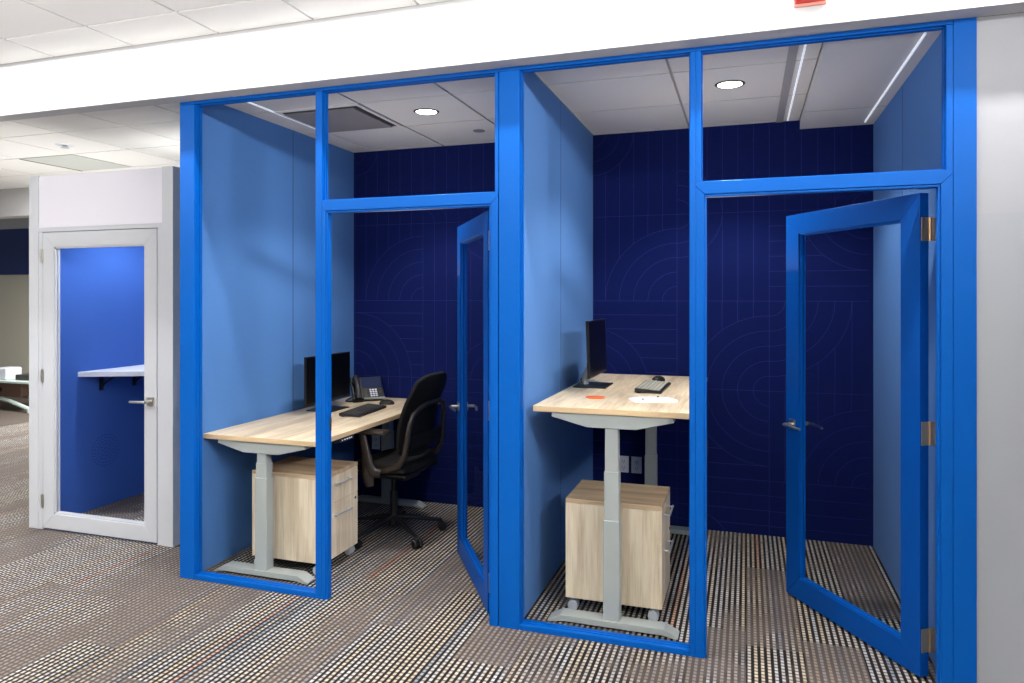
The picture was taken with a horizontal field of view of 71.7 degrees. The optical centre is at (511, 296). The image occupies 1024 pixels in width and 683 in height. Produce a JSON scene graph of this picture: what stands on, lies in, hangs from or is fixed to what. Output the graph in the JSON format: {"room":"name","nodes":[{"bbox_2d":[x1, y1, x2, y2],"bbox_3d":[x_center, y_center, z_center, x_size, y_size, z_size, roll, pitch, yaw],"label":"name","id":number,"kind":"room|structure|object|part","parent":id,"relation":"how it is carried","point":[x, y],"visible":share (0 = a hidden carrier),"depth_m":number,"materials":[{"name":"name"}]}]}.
{"room":"open-plan office","nodes":[
{"label":"open-plan office","id":0,"kind":"room"},
{"bbox_2d":[0,218,28,373],"bbox_3d":[-5.636,-0.032,10.989,8.400,3.300,0.170,0,0,18],"label":"wall","id":1,"kind":"structure","parent":0,"point":[14,232],"depth_m":11.78,"materials":[{"name":"white paint"}]},
{"bbox_2d":[0,0,448,63],"bbox_3d":[-2.966,-1.453,0.680,12.600,0.032,6.910,0,0,18],"label":"ceiling","id":2,"kind":"structure","parent":0,"point":[29,29],"depth_m":3.65,"materials":[{"name":"white tile"}]},
{"bbox_2d":[0,68,496,188],"bbox_3d":[-3.115,-1.198,5.727,7.180,0.032,2.359,0,0,18],"label":"ceiling","id":3,"kind":"structure","parent":0,"point":[463,106],"depth_m":5.00,"materials":[{"name":"tile"}]},
{"bbox_2d":[0,188,28,218],"bbox_3d":[-6.567,-1.122,8.174,8.400,0.480,0.160,0,0,18],"label":"beam","id":4,"kind":"structure","parent":3,"relation":"attached to","point":[14,203],"depth_m":7.71,"materials":[{"name":"white paint"}]},
{"bbox_2d":[54,143,74,148],"bbox_3d":[-3.470,-1.169,5.497,0.140,0.026,0.140,0,0,18],"label":"sprinkler","id":5,"kind":"object","parent":3,"relation":"attached to","point":[63,145],"visible":1,"depth_m":5.48,"materials":[{"name":"white plastic"}]},
{"bbox_2d":[19,154,129,170],"bbox_3d":[-3.834,-1.179,6.244,0.600,0.006,0.600,0,0,18],"label":"ceiling vent","id":6,"kind":"object","parent":3,"relation":"in","point":[74,162],"visible":1,"depth_m":6.20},
{"bbox_2d":[235,96,314,128],"bbox_3d":[-1.486,-1.178,4.609,0.008,0.008,1.020,0,0,18],"label":"ceiling strip","id":7,"kind":"object","parent":3,"relation":"attached to","point":[235,96],"visible":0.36,"depth_m":4.44,"materials":[{"name":"white metal"}]},
{"bbox_2d":[274,103,402,132],"bbox_3d":[-1.133,-1.175,4.698,0.604,0.013,0.604,0,0,18],"label":"ceiling vent","id":8,"kind":"object","parent":3,"relation":"in","point":[345,117],"visible":0.91,"depth_m":4.64,"materials":[{"name":"metal"}]},
{"bbox_2d":[413,108,438,114],"bbox_3d":[-0.546,-1.179,4.514,0.164,0.006,0.164,0,0,18],"label":"recessed light","id":9,"kind":"object","parent":3,"relation":"in","point":[422,111],"visible":1,"depth_m":4.50,"materials":[{"name":"white plastic"}]},
{"bbox_2d":[473,129,484,132],"bbox_3d":[-0.234,-1.179,5.027,0.084,0.006,0.084,0,0,18],"label":"sprinkler","id":10,"kind":"object","parent":3,"relation":"attached to","point":[475,130],"visible":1,"depth_m":5.01,"materials":[{"name":"silver metal"}]},
{"bbox_2d":[189,99,353,570],"bbox_3d":[-1.587,0.218,4.996,0.051,2.800,1.809,0,0,18],"label":"wall","id":11,"kind":"structure","parent":0,"point":[259,175],"depth_m":4.66,"materials":[{"name":"blue fabric"}]},
{"bbox_2d":[180,104,201,578],"bbox_3d":[-1.857,0.258,4.099,0.102,2.721,0.066,0,0,18],"label":"trim","id":12,"kind":"structure","parent":11,"relation":"attached to","point":[188,113],"depth_m":4.07,"materials":[{"name":"blue paint"}]},
{"bbox_2d":[194,93,315,597],"bbox_3d":[-1.427,0.258,3.957,0.803,2.721,0.066,0,0,18],"label":"window","id":13,"kind":"structure","parent":11,"relation":"in","point":[305,591],"depth_m":4.07,"materials":[{"name":"blue paint"}]},
{"bbox_3d":[-1.427,1.604,3.957,0.803,0.028,0.066,0,0,18],"label":"sill","id":14,"kind":"part","parent":13,"relation":"part of","materials":[{"name":"blue paint"}]},
{"bbox_2d":[0,396,935,682],"bbox_3d":[-3.001,1.646,4.941,17.200,0.064,16.500,0,0,18],"label":"floor","id":15,"kind":"structure","parent":0,"point":[75,607],"depth_m":3.57,"materials":[{"name":"carpet"}]},
{"bbox_2d":[0,379,28,412],"bbox_3d":[-7.495,1.403,10.376,1.854,0.430,0.550,0,0,18],"label":"side table","id":16,"kind":"object","parent":15,"relation":"on","point":[8,388],"visible":0.41,"depth_m":10.03,"materials":[{"name":"white metal"}]},
{"bbox_2d":[0,366,21,379],"bbox_3d":[-7.299,1.103,10.259,0.240,0.170,0.240,0,0,18],"label":"storage box","id":17,"kind":"object","parent":16,"relation":"on","point":[6,373],"visible":0.86,"depth_m":10.17,"materials":[{"name":"white plastic"}]},
{"bbox_2d":[15,373,28,380],"bbox_3d":[-6.875,1.148,10.171,0.400,0.080,0.240,0,0,18],"label":"tray","id":18,"kind":"object","parent":16,"relation":"on","point":[25,376],"visible":0.29,"depth_m":10.09,"materials":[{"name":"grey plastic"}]},
{"bbox_2d":[29,166,179,546],"bbox_3d":[-2.558,0.386,5.475,1.265,2.465,1.608,0,0,18],"label":"booth","id":19,"kind":"object","parent":15,"relation":"on","point":[104,247],"visible":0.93,"depth_m":4.92,"materials":[{"name":"paint"}]},
{"bbox_3d":[-3.331,0.386,5.014,0.088,2.465,0.120,0,0,18],"label":"post","id":20,"kind":"part","parent":19,"relation":"part of","materials":[{"name":"paint"}]},
{"bbox_3d":[-2.779,-0.663,4.813,1.087,0.360,0.074,0,0,18],"label":"header panel","id":21,"kind":"part","parent":19,"relation":"part of","materials":[{"name":"laminate"}]},
{"bbox_3d":[-2.784,0.578,4.793,1.000,2.052,0.045,0,0,18],"label":"door","id":22,"kind":"part","parent":19,"relation":"part of","materials":[{"name":"paint"}]},
{"bbox_2d":[78,365,143,376],"bbox_3d":[-2.826,0.577,5.748,0.475,0.038,1.159,0,0,18],"label":"shelf","id":23,"kind":"object","parent":19,"relation":"attached to","point":[104,370],"depth_m":5.33,"materials":[{"name":"white plastic"}]},
{"bbox_3d":[-2.406,0.683,4.604,0.194,0.070,0.069,0,0,2],"label":"handle","id":24,"kind":"part","parent":19,"relation":"part of","materials":[{"name":"silver metal"}]},
{"bbox_3d":[-2.214,0.386,4.644,0.090,2.465,0.120,0,0,18],"label":"post","id":25,"kind":"part","parent":19,"relation":"part of","materials":[{"name":"paint"}]},
{"bbox_2d":[252,456,357,574],"bbox_3d":[-1.252,1.328,4.353,0.522,0.580,0.390,0,0,18],"label":"file cabinet","id":26,"kind":"object","parent":15,"relation":"on","point":[294,478],"visible":0.68,"depth_m":4.19,"materials":[{"name":"brown wood"}]},
{"bbox_3d":[-1.019,1.295,4.276,0.032,0.011,0.176,0,0,18],"label":"handle","id":27,"kind":"part","parent":26,"relation":"part of","materials":[{"name":"silver metal"}]},
{"bbox_3d":[-1.019,1.111,4.276,0.032,0.011,0.176,0,0,18],"label":"handle","id":28,"kind":"part","parent":26,"relation":"part of","materials":[{"name":"silver metal"}]},
{"bbox_3d":[-1.043,1.388,4.284,0.019,0.325,0.386,0,0,18],"label":"drawer","id":29,"kind":"part","parent":26,"relation":"part of","materials":[{"name":"brown wood"}]},
{"bbox_3d":[-1.043,1.142,4.284,0.019,0.158,0.386,0,0,18],"label":"drawer","id":30,"kind":"part","parent":26,"relation":"part of","materials":[{"name":"brown wood"}]},
{"bbox_2d":[203,396,439,584],"bbox_3d":[-1.192,1.212,4.862,0.777,0.811,1.685,0,0,18],"label":"desk","id":31,"kind":"object","parent":15,"relation":"on","point":[293,431],"visible":0.82,"depth_m":4.16,"materials":[{"name":"brown wood"}]},
{"bbox_3d":[-1.438,0.948,4.110,0.065,0.121,0.050,0,0,18],"label":"leg","id":32,"kind":"part","parent":31,"relation":"part of","materials":[{"name":"silver metal"}]},
{"bbox_3d":[-1.438,0.870,4.108,0.599,0.066,0.066,0,0,18],"label":"support arm","id":33,"kind":"part","parent":31,"relation":"part of","materials":[{"name":"silver metal"}]},
{"bbox_2d":[304,351,349,411],"bbox_3d":[-1.321,0.609,5.086,0.200,0.396,0.565,0,0,18],"label":"monitor","id":34,"kind":"object","parent":31,"relation":"on","point":[340,362],"visible":0.52,"depth_m":5.13,"materials":[{"name":"black plastic"}]},
{"bbox_3d":[-1.016,0.851,4.254,0.062,0.026,0.160,0,0,18],"label":"control panel","id":35,"kind":"part","parent":31,"relation":"part of","materials":[{"name":"black plastic"}]},
{"bbox_2d":[339,403,385,416],"bbox_3d":[-1.040,0.792,4.962,0.152,0.030,0.435,0,0,14],"label":"keyboard","id":36,"kind":"object","parent":31,"relation":"on","point":[362,410],"visible":1,"depth_m":4.90,"materials":[{"name":"black plastic"}]},
{"bbox_2d":[345,375,384,402],"bbox_3d":[-1.148,0.707,5.506,0.300,0.201,0.190,0,0,-28],"label":"desk phone","id":37,"kind":"object","parent":31,"relation":"on","point":[363,389],"visible":0.98,"depth_m":5.50,"materials":[{"name":"black plastic"}]},
{"bbox_2d":[379,399,394,404],"bbox_3d":[-0.942,0.787,5.324,0.116,0.039,0.066,0,0,-2],"label":"mouse","id":38,"kind":"object","parent":31,"relation":"on","point":[383,401],"visible":1,"depth_m":5.30,"materials":[{"name":"black plastic"}]},
{"bbox_2d":[316,91,331,599],"bbox_3d":[-1.009,0.258,3.819,0.074,2.721,0.066,0,0,18],"label":"trim","id":39,"kind":"structure","parent":15,"relation":"on","point":[323,219],"depth_m":3.79,"materials":[{"name":"blue paint"}]},
{"bbox_2d":[354,371,446,549],"bbox_3d":[-0.813,1.059,4.818,0.716,1.118,0.704,0,0,22],"label":"office chair","id":40,"kind":"object","parent":15,"relation":"on","point":[415,433],"visible":0.84,"depth_m":4.64,"materials":[{"name":"black fabric"}]},
{"bbox_3d":[-0.917,1.049,4.556,0.150,0.347,0.058,0,0,6],"label":"armrest","id":41,"kind":"part","parent":40,"relation":"part of","materials":[{"name":"black plastic"}]},
{"bbox_3d":[-0.967,1.514,4.879,0.309,0.084,0.052,0,0,20],"label":"leg","id":42,"kind":"part","parent":40,"relation":"part of","materials":[{"name":"black plastic"}]},
{"bbox_3d":[-0.903,1.514,4.680,0.052,0.084,0.309,0,0,35],"label":"leg","id":43,"kind":"part","parent":40,"relation":"part of","materials":[{"name":"black plastic"}]},
{"bbox_3d":[-0.805,1.111,4.821,0.490,0.073,0.510,0,0,22],"label":"seat","id":44,"kind":"part","parent":40,"relation":"part of","materials":[{"name":"black fabric"}]},
{"bbox_3d":[-0.708,1.514,4.679,0.052,0.084,0.309,0,0,-34],"label":"leg","id":45,"kind":"part","parent":40,"relation":"part of","materials":[{"name":"black plastic"}]},
{"bbox_3d":[-0.646,0.910,4.756,0.309,0.468,0.544,0,0,22],"label":"frame","id":46,"kind":"part","parent":40,"relation":"part of","materials":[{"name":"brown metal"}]},
{"bbox_3d":[-0.642,1.514,4.878,0.309,0.084,0.052,0,0,-19],"label":"leg","id":47,"kind":"part","parent":40,"relation":"part of","materials":[{"name":"black plastic"}]},
{"bbox_3d":[-0.575,0.776,4.727,0.207,0.553,0.461,0,0,22],"label":"backrest","id":48,"kind":"part","parent":40,"relation":"part of","materials":[{"name":"black fabric"}]},
{"bbox_2d":[533,373,688,639],"bbox_3d":[0.715,1.081,4.182,0.766,1.074,1.580,0,0,18],"label":"desk","id":49,"kind":"object","parent":15,"relation":"on","point":[615,412],"visible":0.77,"depth_m":3.46,"materials":[{"name":"brown wood"}]},
{"bbox_2d":[573,319,612,388],"bbox_3d":[0.498,0.342,4.338,0.200,0.404,0.510,0,0,18],"label":"monitor","id":50,"kind":"object","parent":49,"relation":"on","point":[596,365],"visible":1,"depth_m":4.28,"materials":[{"name":"black plastic"}]},
{"bbox_2d":[586,396,604,398],"bbox_3d":[0.450,0.541,3.822,0.104,0.005,0.104,0,0,18],"label":"coaster","id":51,"kind":"object","parent":49,"relation":"on","point":[588,397],"visible":1,"depth_m":3.80,"materials":[{"name":"orange plastic"}]},
{"bbox_3d":[0.492,0.762,3.470,0.065,0.277,0.050,0,0,18],"label":"leg","id":52,"kind":"part","parent":49,"relation":"part of","materials":[{"name":"silver metal"}]},
{"bbox_3d":[0.491,0.607,3.468,0.599,0.066,0.066,0,0,18],"label":"support arm","id":53,"kind":"part","parent":49,"relation":"part of","materials":[{"name":"silver metal"}]},
{"bbox_2d":[635,380,670,393],"bbox_3d":[0.837,0.529,4.189,0.152,0.030,0.435,0,0,19],"label":"keyboard","id":54,"kind":"object","parent":49,"relation":"on","point":[648,386],"visible":1,"depth_m":4.09,"materials":[{"name":"black plastic"}]},
{"bbox_2d":[628,396,677,401],"bbox_3d":[0.746,0.540,3.753,0.248,0.008,0.200,0,0,-1],"label":"paper sheet","id":55,"kind":"object","parent":49,"relation":"on","point":[640,398],"visible":1,"depth_m":3.74,"materials":[{"name":"white paper"}]},
{"bbox_2d":[652,376,664,381],"bbox_3d":[0.942,0.524,4.554,0.116,0.039,0.066,0,0,-42],"label":"mouse","id":56,"kind":"object","parent":49,"relation":"on","point":[656,378],"visible":0.62,"depth_m":4.53,"materials":[{"name":"black plastic"}]},
{"bbox_2d":[566,480,673,620],"bbox_3d":[0.586,1.328,3.761,0.522,0.580,0.390,0,0,18],"label":"file cabinet","id":57,"kind":"object","parent":15,"relation":"on","point":[646,512],"visible":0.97,"depth_m":3.61,"materials":[{"name":"beige wood"}]},
{"bbox_3d":[0.794,1.388,3.692,0.019,0.325,0.386,0,0,18],"label":"drawer","id":58,"kind":"part","parent":57,"relation":"part of","materials":[{"name":"brown wood"}]},
{"bbox_3d":[0.794,1.142,3.692,0.019,0.158,0.386,0,0,18],"label":"drawer","id":59,"kind":"part","parent":57,"relation":"part of","materials":[{"name":"brown wood"}]},
{"bbox_3d":[0.818,1.295,3.684,0.032,0.011,0.176,0,0,18],"label":"handle","id":60,"kind":"part","parent":57,"relation":"part of","materials":[{"name":"silver metal"}]},
{"bbox_3d":[0.818,1.111,3.684,0.032,0.011,0.176,0,0,18],"label":"handle","id":61,"kind":"part","parent":57,"relation":"part of","materials":[{"name":"silver metal"}]},
{"bbox_2d":[690,51,706,657],"bbox_3d":[0.846,0.258,3.205,0.072,2.721,0.066,0,0,18],"label":"trim","id":62,"kind":"structure","parent":15,"relation":"on","point":[698,201],"depth_m":3.17,"materials":[{"name":"blue paint"}]},
{"bbox_2d":[505,65,592,616],"bbox_3d":[0.275,0.218,4.380,0.105,2.800,1.809,0,0,18],"label":"wall","id":63,"kind":"structure","parent":0,"point":[558,148],"depth_m":4.11,"materials":[{"name":"blue paint"}]},
{"bbox_2d":[324,74,494,199],"bbox_3d":[-0.539,-0.810,3.666,0.979,0.585,0.030,0,0,18],"label":"window","id":64,"kind":"structure","parent":63,"relation":"in","point":[489,75],"depth_m":3.78,"materials":[{"name":"blue paint"}]},
{"bbox_2d":[322,192,498,213],"bbox_3d":[-0.532,-0.482,3.661,0.997,0.069,0.066,0,0,18],"label":"trim","id":65,"kind":"structure","parent":63,"relation":"attached to","point":[483,199],"depth_m":3.62,"materials":[{"name":"blue paint"}]},
{"bbox_2d":[449,211,488,612],"bbox_3d":[-0.212,0.583,4.038,0.175,2.046,0.916,0,0,-14],"label":"door","id":66,"kind":"structure","parent":63,"relation":"in","point":[477,228],"depth_m":4.25,"materials":[{"name":"blue paint"}]},
{"bbox_3d":[-0.352,0.683,4.366,0.065,0.052,0.145,0,0,-14],"label":"handle","id":67,"kind":"part","parent":66,"relation":"part of","materials":[{"name":"silver metal"}]},
{"bbox_3d":[-0.245,0.683,4.393,0.065,0.052,0.145,0,0,-14],"label":"handle","id":68,"kind":"part","parent":66,"relation":"part of","materials":[{"name":"silver metal"}]},
{"bbox_2d":[489,70,523,629],"bbox_3d":[-0.019,0.258,3.525,0.159,2.721,0.130,0,0,18],"label":"column","id":69,"kind":"structure","parent":63,"relation":"attached to","point":[505,210],"depth_m":3.46,"materials":[{"name":"blue metal"}]},
{"bbox_2d":[180,20,952,105],"bbox_3d":[-0.057,-1.113,3.504,3.896,0.018,0.066,0,0,18],"label":"trim","id":70,"kind":"structure","parent":63,"relation":"attached to","point":[944,23],"depth_m":3.31,"materials":[{"name":"blue paint"}]},
{"bbox_2d":[520,53,689,655],"bbox_3d":[0.429,0.258,3.343,0.804,2.721,0.066,0,0,18],"label":"window","id":71,"kind":"structure","parent":63,"relation":"in","point":[660,645],"depth_m":3.38,"materials":[{"name":"blue paint"}]},
{"bbox_3d":[0.429,1.604,3.343,0.804,0.028,0.066,0,0,18],"label":"sill","id":72,"kind":"part","parent":71,"relation":"part of","materials":[{"name":"blue paint"}]},
{"bbox_2d":[354,120,872,545],"bbox_3d":[0.555,0.218,5.219,3.978,2.801,0.061,0,0,18],"label":"wall","id":73,"kind":"structure","parent":0,"point":[641,179],"depth_m":4.97,"materials":[{"name":"blue fabric"}]},
{"bbox_2d":[372,435,379,449],"bbox_3d":[-1.102,1.174,5.732,0.074,0.118,0.008,0,0,18],"label":"wall outlet","id":74,"kind":"object","parent":73,"relation":"attached to","point":[375,439],"visible":0.77,"depth_m":5.73,"materials":[{"name":"white plastic"}]},
{"bbox_2d":[620,456,628,472],"bbox_3d":[0.804,1.204,5.102,0.074,0.118,0.008,0,0,18],"label":"wall outlet","id":75,"kind":"object","parent":73,"relation":"attached to","point":[624,460],"visible":0.77,"depth_m":5.10,"materials":[{"name":"white plastic"}]},
{"bbox_2d":[631,456,641,473],"bbox_3d":[0.892,1.204,5.073,0.074,0.118,0.008,0,0,18],"label":"wall outlet","id":76,"kind":"object","parent":73,"relation":"attached to","point":[636,462],"visible":1,"depth_m":5.07,"materials":[{"name":"white plastic"}]},
{"bbox_2d":[776,36,798,122],"bbox_3d":[1.528,-1.180,3.941,0.044,0.004,1.758,0,0,18],"label":"trim","id":77,"kind":"structure","parent":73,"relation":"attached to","point":[793,50],"depth_m":3.85,"materials":[{"name":"grey metal"}]},
{"bbox_2d":[533,33,822,134],"bbox_3d":[1.232,-1.198,4.027,1.937,0.032,1.859,0,0,18],"label":"ceiling","id":78,"kind":"structure","parent":0,"point":[653,95],"depth_m":4.07,"materials":[{"name":"tile"}]},
{"bbox_2d":[715,80,744,88],"bbox_3d":[1.211,-1.179,3.934,0.164,0.006,0.164,0,0,18],"label":"recessed light","id":79,"kind":"object","parent":78,"relation":"in","point":[728,84],"visible":1,"depth_m":3.93,"materials":[{"name":"white plastic"}]},
{"bbox_2d":[787,44,806,120],"bbox_3d":[1.578,-1.178,3.933,0.008,0.008,1.660,0,0,18],"label":"ceiling strip","id":80,"kind":"object","parent":78,"relation":"attached to","point":[805,44],"visible":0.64,"depth_m":3.84,"materials":[{"name":"white metal"}]},
{"bbox_2d":[800,20,943,128],"bbox_3d":[1.860,-1.151,3.831,0.443,0.060,1.758,0,0,18],"label":"ceiling","id":81,"kind":"structure","parent":0,"point":[850,77],"depth_m":3.60,"materials":[{"name":"tile"}]},
{"bbox_2d":[864,32,925,122],"bbox_3d":[2.003,-1.118,3.761,0.008,0.008,1.600,0,0,18],"label":"ceiling strip","id":82,"kind":"object","parent":81,"relation":"attached to","point":[924,34],"visible":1,"depth_m":3.54,"materials":[{"name":"white metal"}]},
{"bbox_2d":[873,17,971,667],"bbox_3d":[2.121,0.218,3.770,0.094,2.800,1.809,0,0,18],"label":"wall","id":83,"kind":"structure","parent":0,"point":[907,133],"depth_m":3.94,"materials":[{"name":"blue fabric"}]},
{"bbox_2d":[702,27,944,181],"bbox_3d":[1.314,-0.810,3.053,0.959,0.585,0.030,0,0,18],"label":"window","id":84,"kind":"structure","parent":83,"relation":"in","point":[942,29],"depth_m":2.96,"materials":[{"name":"clear glass"}]},
{"bbox_2d":[696,169,952,197],"bbox_3d":[1.314,-0.482,3.051,1.008,0.069,0.066,0,0,18],"label":"trim","id":85,"kind":"structure","parent":83,"relation":"attached to","point":[927,179],"depth_m":3.01,"materials":[{"name":"blue paint"}]},
{"bbox_2d":[782,193,931,676],"bbox_3d":[1.631,0.583,3.425,0.175,2.046,0.911,0,0,-15],"label":"door","id":86,"kind":"structure","parent":83,"relation":"in","point":[910,648],"depth_m":3.08,"materials":[{"name":"blue paint"}]},
{"bbox_3d":[1.489,0.683,3.749,0.065,0.052,0.145,0,0,-15],"label":"handle","id":87,"kind":"part","parent":86,"relation":"part of","materials":[{"name":"silver metal"}]},
{"bbox_3d":[1.595,0.683,3.777,0.065,0.052,0.145,0,0,-15],"label":"handle","id":88,"kind":"part","parent":86,"relation":"part of","materials":[{"name":"silver metal"}]},
{"bbox_2d":[932,17,976,682],"bbox_3d":[1.817,0.248,2.918,0.136,2.740,0.130,0,0,18],"label":"trim","id":89,"kind":"structure","parent":83,"relation":"attached to","point":[954,226],"depth_m":2.86,"materials":[{"name":"blue paint"}]},
{"bbox_2d":[977,13,1023,682],"bbox_3d":[2.985,0.248,2.533,2.321,2.740,0.116,0,0,18],"label":"wall","id":90,"kind":"structure","parent":0,"point":[1000,39],"depth_m":2.82,"materials":[{"name":"paint"}]},
{"bbox_2d":[0,0,1023,121],"bbox_3d":[-1.932,-1.297,4.032,12.600,0.350,0.108,0,0,18],"label":"beam","id":91,"kind":"structure","parent":90,"relation":"attached to","point":[451,36],"depth_m":3.49,"materials":[{"name":"white paint"}]},
{"bbox_2d":[793,0,826,7],"bbox_3d":[1.225,-1.272,2.908,0.128,0.140,0.045,0,0,18],"label":"fire alarm","id":92,"kind":"object","parent":91,"relation":"attached to","point":[796,3],"visible":1,"depth_m":2.92,"materials":[{"name":"red plastic"}]}
]}

